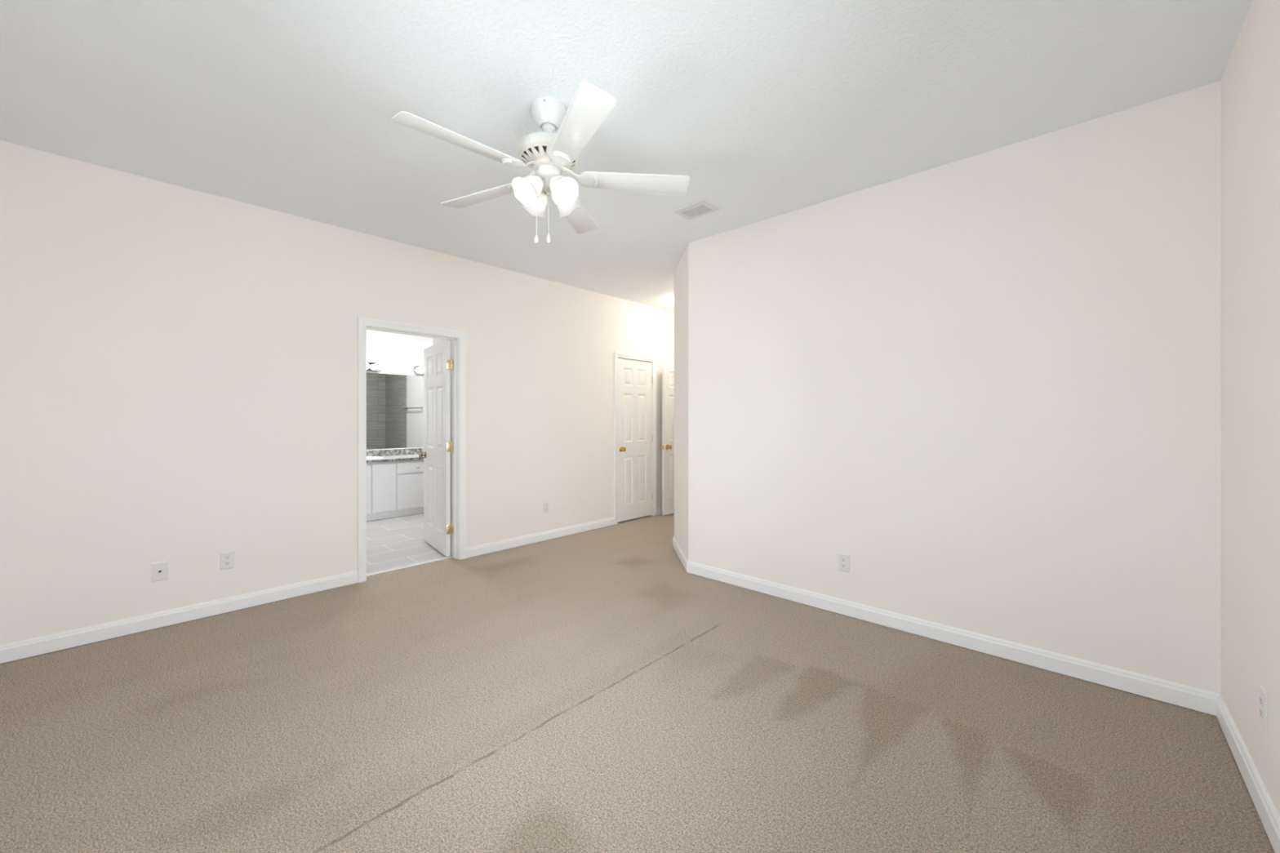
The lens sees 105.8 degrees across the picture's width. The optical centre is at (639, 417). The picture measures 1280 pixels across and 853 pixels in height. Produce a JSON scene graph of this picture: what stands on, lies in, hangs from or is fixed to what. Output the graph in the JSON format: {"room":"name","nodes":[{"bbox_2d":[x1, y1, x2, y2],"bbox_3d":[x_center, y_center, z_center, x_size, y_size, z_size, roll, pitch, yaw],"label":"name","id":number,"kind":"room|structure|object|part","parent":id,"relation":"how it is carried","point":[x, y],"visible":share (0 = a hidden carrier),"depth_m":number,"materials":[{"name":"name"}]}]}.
{"room":"empty bedroom","nodes":[
{"label":"empty bedroom","id":0,"kind":"room"},
{"bbox_2d":[0,140,674,644],"bbox_3d":[-1.369,-0.083,4.777,0.120,2.745,6.150,0,0,43],"label":"wall","id":1,"kind":"structure","parent":0,"point":[179,365],"depth_m":3.19,"materials":[{"name":"paint"}]},
{"bbox_2d":[151,560,168,582],"bbox_3d":[-2.947,0.944,2.972,0.016,0.118,0.072,0,0,43],"label":"plate","id":2,"kind":"object","parent":1,"relation":"attached to","point":[159,569],"visible":1,"depth_m":2.97,"materials":[{"name":"white plastic"}]},
{"bbox_2d":[0,570,358,663],"bbox_3d":[-2.806,1.240,3.126,0.015,0.093,1.774,0,0,43],"label":"baseboard","id":3,"kind":"structure","parent":1,"relation":"attached to","point":[30,647],"depth_m":2.97,"materials":[{"name":"white wood"}]},
{"bbox_2d":[220,550,234,569],"bbox_3d":[-2.735,0.944,3.207,0.008,0.118,0.072,0,0,43],"label":"wall outlet","id":4,"kind":"object","parent":1,"relation":"attached to","point":[227,557],"visible":1,"depth_m":3.21,"materials":[{"name":"white plastic"}]},
{"bbox_2d":[223,555,231,559],"bbox_3d":[-2.733,0.924,3.206,0.004,0.027,0.034,0,0,43],"label":"receptacle","id":5,"kind":"object","parent":4,"relation":"attached to","point":[225,557],"depth_m":3.20,"materials":[{"name":"white plastic"}]},
{"bbox_2d":[223,560,231,565],"bbox_3d":[-2.733,0.964,3.206,0.004,0.027,0.034,0,0,43],"label":"receptacle","id":6,"kind":"object","parent":4,"relation":"attached to","point":[225,562],"depth_m":3.20,"materials":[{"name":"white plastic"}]},
{"bbox_2d":[366,555,453,576],"bbox_3d":[-2.010,1.288,4.207,0.054,0.009,0.767,0,0,43],"label":"threshold","id":7,"kind":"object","parent":1,"relation":"attached to","point":[448,557],"depth_m":4.19,"materials":[{"name":"wood"}]},
{"bbox_2d":[357,316,466,582],"bbox_3d":[-1.946,0.253,4.149,0.150,2.075,0.893,0,0,43],"label":"trim","id":8,"kind":"structure","parent":1,"relation":"attached to","point":[459,338],"depth_m":4.30,"materials":[{"name":"white wood"}]},
{"bbox_2d":[418,340,452,556],"bbox_3d":[-1.996,0.281,4.752,0.165,1.993,0.807,0,0,-38],"label":"door","id":9,"kind":"structure","parent":1,"relation":"in","point":[437,362],"depth_m":4.68,"materials":[{"name":"paint"}]},
{"bbox_3d":[-2.241,0.385,4.981,0.065,0.066,0.066,0,0,-38],"label":"knob","id":10,"kind":"part","parent":9,"relation":"part of","materials":[{"name":"brown metal"}]},
{"bbox_2d":[466,516,614,558],"bbox_3d":[-0.952,1.240,5.127,0.015,0.093,1.892,0,0,43],"label":"baseboard","id":11,"kind":"structure","parent":1,"relation":"attached to","point":[488,548],"depth_m":4.99,"materials":[{"name":"white wood"}]},
{"bbox_2d":[543,501,549,513],"bbox_3d":[-0.985,0.944,5.097,0.008,0.118,0.072,0,0,43],"label":"wall outlet","id":12,"kind":"object","parent":1,"relation":"attached to","point":[546,504],"visible":1,"depth_m":5.09,"materials":[{"name":"white plastic"}]},
{"bbox_2d":[613,351,656,524],"bbox_3d":[-0.093,0.249,6.142,0.138,2.081,0.763,0,0,43],"label":"trim","id":13,"kind":"structure","parent":1,"relation":"attached to","point":[616,355],"depth_m":6.14,"materials":[{"name":"white wood"}]},
{"bbox_2d":[617,358,653,522],"bbox_3d":[-0.073,0.275,6.123,0.165,1.995,0.650,0,0,43],"label":"door","id":14,"kind":"structure","parent":1,"relation":"in","point":[635,380],"depth_m":6.10,"materials":[{"name":"paint"}]},
{"bbox_3d":[-0.208,0.385,5.903,0.065,0.066,0.066,0,0,43],"label":"knob","id":15,"kind":"part","parent":14,"relation":"part of","materials":[{"name":"gold metal"}]},
{"bbox_2d":[656,506,662,515],"bbox_3d":[0.490,1.240,6.685,0.015,0.093,0.824,0,0,43],"label":"baseboard","id":16,"kind":"structure","parent":1,"relation":"attached to","point":[659,510],"depth_m":6.42,"materials":[{"name":"white wood"}]},
{"bbox_2d":[366,329,432,450],"bbox_3d":[-3.861,-0.083,6.369,0.120,2.745,3.140,0,0,43],"label":"wall","id":17,"kind":"structure","parent":0,"point":[397,353],"depth_m":6.77,"materials":[{"name":"paint"}]},
{"bbox_2d":[366,361,382,372],"bbox_3d":[-3.696,-0.685,6.353,0.142,0.130,0.610,0,0,43],"label":"vanity light","id":18,"kind":"object","parent":17,"relation":"attached to","point":[372,366],"visible":0.3,"depth_m":6.49,"materials":[{"name":"white glass"}]},
{"bbox_3d":[-3.530,-0.685,6.506,0.108,0.095,0.095,0,0,43],"label":"globe bulb","id":19,"kind":"part","parent":18,"relation":"part of","materials":[{"name":"white glass"}]},
{"bbox_2d":[366,372,423,450],"bbox_3d":[-3.511,-0.083,6.652,0.009,1.045,1.990,0,0,43],"label":"wall mirror","id":20,"kind":"object","parent":17,"relation":"attached to","point":[394,402],"visible":0.29,"depth_m":6.75,"materials":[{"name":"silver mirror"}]},
{"bbox_2d":[413,365,423,375],"bbox_3d":[-2.996,-0.685,7.108,0.142,0.130,0.610,0,0,43],"label":"vanity light","id":21,"kind":"object","parent":17,"relation":"attached to","point":[417,370],"visible":0.16,"depth_m":6.93,"materials":[{"name":"white glass"}]},
{"bbox_3d":[-3.136,-0.685,6.931,0.108,0.095,0.095,0,0,43],"label":"globe bulb","id":22,"kind":"part","parent":21,"relation":"part of","materials":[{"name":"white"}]},
{"bbox_2d":[432,337,452,542],"bbox_3d":[-1.889,-0.083,5.034,0.968,2.745,0.100,0,0,43],"label":"wall","id":23,"kind":"structure","parent":0,"point":[435,340],"depth_m":5.04,"materials":[{"name":"paint"}]},
{"bbox_2d":[0,0,1252,311],"bbox_3d":[-0.147,-1.505,4.757,7.760,0.100,8.020,0,0,43],"label":"ceiling","id":24,"kind":"structure","parent":0,"point":[770,108],"depth_m":2.15,"materials":[{"name":"white paint"}]},
{"bbox_2d":[391,81,690,243],"bbox_3d":[-0.463,-1.137,2.250,1.300,0.636,1.261,0,0,43],"label":"ceiling fan","id":25,"kind":"object","parent":24,"relation":"hanging from","point":[550,154],"visible":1,"depth_m":2.21,"materials":[{"name":"metal"}]},
{"bbox_3d":[-0.722,-1.130,1.990,0.525,0.035,0.140,0,0,-44],"label":"blade","id":26,"kind":"part","parent":25,"relation":"part of","materials":[{"name":"white wood"}]},
{"bbox_3d":[-0.789,-1.130,2.464,0.525,0.035,0.140,0,0,28],"label":"blade","id":27,"kind":"part","parent":25,"relation":"part of","materials":[{"name":"white wood"}]},
{"bbox_3d":[-0.535,-1.145,2.171,0.174,0.060,0.086,0,0,-44],"label":"blade arm","id":28,"kind":"part","parent":25,"relation":"part of"},
{"bbox_3d":[-0.559,-1.145,2.342,0.174,0.060,0.086,0,0,28],"label":"blade arm","id":29,"kind":"part","parent":25,"relation":"part of"},
{"bbox_3d":[-0.504,-1.038,2.198,0.139,0.141,0.142,0,0,45],"label":"lamp shade","id":30,"kind":"part","parent":25,"relation":"part of","materials":[{"name":"white glass"}]},
{"bbox_3d":[-0.494,-1.052,2.208,0.059,0.058,0.043,0,0,-45],"label":"bulb","id":31,"kind":"part","parent":25,"relation":"part of","materials":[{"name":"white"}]},
{"bbox_3d":[-0.504,-1.038,2.347,0.142,0.141,0.139,0,0,45],"label":"lamp shade","id":32,"kind":"part","parent":25,"relation":"part of","materials":[{"name":"white glass"}]},
{"bbox_3d":[-0.365,-1.145,2.141,0.086,0.060,0.174,0,0,-26],"label":"blade arm","id":33,"kind":"part","parent":25,"relation":"part of"},
{"bbox_3d":[-0.364,-1.052,2.208,0.043,0.058,0.059,0,0,-45],"label":"bulb","id":34,"kind":"part","parent":25,"relation":"part of","materials":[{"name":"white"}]},
{"bbox_3d":[-0.354,-1.038,2.198,0.142,0.141,0.139,0,0,45],"label":"lamp shade","id":35,"kind":"part","parent":25,"relation":"part of","materials":[{"name":"white glass"}]},
{"bbox_3d":[-0.354,-1.038,2.347,0.139,0.141,0.142,0,0,45],"label":"lamp shade","id":36,"kind":"part","parent":25,"relation":"part of","materials":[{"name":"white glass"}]},
{"bbox_3d":[-0.358,-1.130,2.674,0.140,0.035,0.525,0,0,10],"label":"blade","id":37,"kind":"part","parent":25,"relation":"part of","materials":[{"name":"white wood"}]},
{"bbox_3d":[-0.283,-1.145,2.293,0.174,0.060,0.086,0,0,-8],"label":"blade arm","id":38,"kind":"part","parent":25,"relation":"part of"},
{"bbox_3d":[-0.251,-1.130,1.906,0.140,0.035,0.525,0,0,-26],"label":"blade","id":39,"kind":"part","parent":25,"relation":"part of","materials":[{"name":"white wood"}]},
{"bbox_3d":[-0.026,-1.130,2.329,0.525,0.035,0.140,0,0,-8],"label":"blade","id":40,"kind":"part","parent":25,"relation":"part of","materials":[{"name":"white wood"}]},
{"bbox_2d":[672,199,720,220],"bbox_3d":[0.394,-1.450,3.388,0.274,0.011,0.196,0,0,43],"label":"ceiling vent","id":41,"kind":"object","parent":24,"relation":"in","point":[702,207],"visible":1,"depth_m":3.37,"materials":[{"name":"metal"}]},
{"bbox_2d":[0,513,1275,852],"bbox_3d":[-0.175,1.350,4.727,7.760,0.120,7.940,0,0,43],"label":"floor","id":42,"kind":"structure","parent":0,"point":[588,691],"depth_m":1.98,"materials":[{"name":"carpet"}]},
{"bbox_2d":[366,459,423,521],"bbox_3d":[-3.303,0.926,6.464,0.563,0.728,1.998,0,0,43],"label":"vanity cabinet","id":43,"kind":"object","parent":42,"relation":"on","point":[394,489],"visible":0.37,"depth_m":6.24,"materials":[{"name":"white wood"}]},
{"bbox_3d":[-3.458,0.890,5.937,0.018,0.610,0.290,0,0,43],"label":"door","id":44,"kind":"part","parent":43,"relation":"part of","materials":[{"name":"white wood"}]},
{"bbox_3d":[-3.255,0.890,6.156,0.018,0.610,0.286,0,0,43],"label":"door","id":45,"kind":"part","parent":43,"relation":"part of","materials":[{"name":"white wood"}]},
{"bbox_2d":[366,448,423,462],"bbox_3d":[-3.316,0.502,6.464,0.550,0.120,2.020,0,0,43],"label":"countertop","id":46,"kind":"structure","parent":43,"relation":"on","point":[397,455],"depth_m":6.59,"materials":[{"name":"stone"}]},
{"bbox_2d":[366,456,384,459],"bbox_3d":[-3.535,0.517,6.190,0.377,0.013,0.479,0,0,43],"label":"sink basin","id":47,"kind":"object","parent":46,"relation":"in","point":[367,457],"visible":0.48,"depth_m":6.34,"materials":[{"name":"ceramic"}]},
{"bbox_3d":[-3.014,0.657,6.415,0.018,0.145,0.398,0,0,43],"label":"drawer","id":48,"kind":"part","parent":43,"relation":"part of","materials":[{"name":"white wood"}]},
{"bbox_3d":[-3.014,0.974,6.415,0.018,0.443,0.398,0,0,43],"label":"door","id":49,"kind":"part","parent":43,"relation":"part of","materials":[{"name":"white wood"}]},
{"bbox_2d":[674,244,688,559],"bbox_3d":[0.434,-0.083,4.459,0.122,2.745,0.842,0,0,-4],"label":"wall","id":50,"kind":"structure","parent":0,"point":[681,273],"depth_m":4.42,"materials":[{"name":"paint"}]},
{"bbox_2d":[688,80,1221,693],"bbox_3d":[1.496,-0.083,3.106,2.865,2.745,0.120,0,0,43],"label":"wall","id":51,"kind":"structure","parent":0,"point":[988,383],"depth_m":2.62,"materials":[{"name":"paint"}]},
{"bbox_2d":[838,552,849,573],"bbox_3d":[1.334,0.949,3.168,0.072,0.118,0.008,0,0,43],"label":"wall outlet","id":52,"kind":"object","parent":51,"relation":"attached to","point":[843,558],"visible":1,"depth_m":3.17,"materials":[{"name":"white plastic"}]},
{"bbox_2d":[840,557,846,562],"bbox_3d":[1.332,0.929,3.167,0.034,0.027,0.004,0,0,43],"label":"receptacle","id":53,"kind":"object","parent":52,"relation":"attached to","point":[842,559],"depth_m":3.16,"materials":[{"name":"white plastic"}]},
{"bbox_2d":[840,563,846,568],"bbox_3d":[1.332,0.969,3.167,0.034,0.027,0.004,0,0,43],"label":"receptacle","id":54,"kind":"object","parent":52,"relation":"attached to","point":[842,565],"depth_m":3.16,"materials":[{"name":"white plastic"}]},
{"bbox_2d":[672,536,1221,715],"bbox_3d":[1.244,1.240,3.981,1.649,0.093,4.257,0,0,-12],"label":"baseboard","id":55,"kind":"structure","parent":51,"relation":"attached to","point":[1183,695],"depth_m":2.64,"materials":[{"name":"white wood"}]},
{"bbox_2d":[1221,0,1279,816],"bbox_3d":[1.281,-0.083,0.677,0.120,2.745,3.975,0,0,43],"label":"wall","id":56,"kind":"structure","parent":0,"point":[1251,78],"depth_m":1.67,"materials":[{"name":"paint"}]},
{"bbox_2d":[1216,695,1279,852],"bbox_3d":[1.226,1.240,0.717,0.015,0.093,3.720,0,0,43],"label":"baseboard","id":57,"kind":"structure","parent":56,"relation":"attached to","point":[1269,817],"depth_m":1.65,"materials":[{"name":"white wood"}]},
{"bbox_2d":[1259,684,1267,731],"bbox_3d":[2.021,0.940,1.571,0.008,0.118,0.072,0,0,43],"label":"wall outlet","id":58,"kind":"object","parent":56,"relation":"attached to","point":[1263,694],"visible":1,"depth_m":1.56,"materials":[{"name":"white plastic"}]},
{"bbox_2d":[1259,695,1263,706],"bbox_3d":[2.020,0.920,1.572,0.004,0.027,0.034,0,0,43],"label":"receptacle","id":59,"kind":"object","parent":58,"relation":"attached to","point":[1261,697],"depth_m":1.57,"materials":[{"name":"white plastic"}]},
{"bbox_2d":[1259,707,1263,718],"bbox_3d":[2.020,0.960,1.572,0.004,0.027,0.034,0,0,43],"label":"receptacle","id":60,"kind":"object","parent":58,"relation":"attached to","point":[1261,709],"depth_m":1.57,"materials":[{"name":"white plastic"}]},
{"bbox_3d":[1.220,-0.083,6.653,1.370,2.745,0.120,0,0,43],"label":"wall","id":61,"kind":"structure","parent":0,"visible":0},
{"bbox_2d":[660,362,674,515],"bbox_3d":[0.575,0.278,6.614,0.165,2.001,0.810,0,0,44],"label":"door","id":62,"kind":"structure","parent":61,"relation":"in","point":[667,446],"depth_m":6.38,"materials":[{"name":"paint"}]},
{"bbox_3d":[0.381,0.385,6.340,0.065,0.066,0.066,0,0,44],"label":"knob","id":63,"kind":"part","parent":62,"relation":"part of","materials":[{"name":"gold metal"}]}
]}

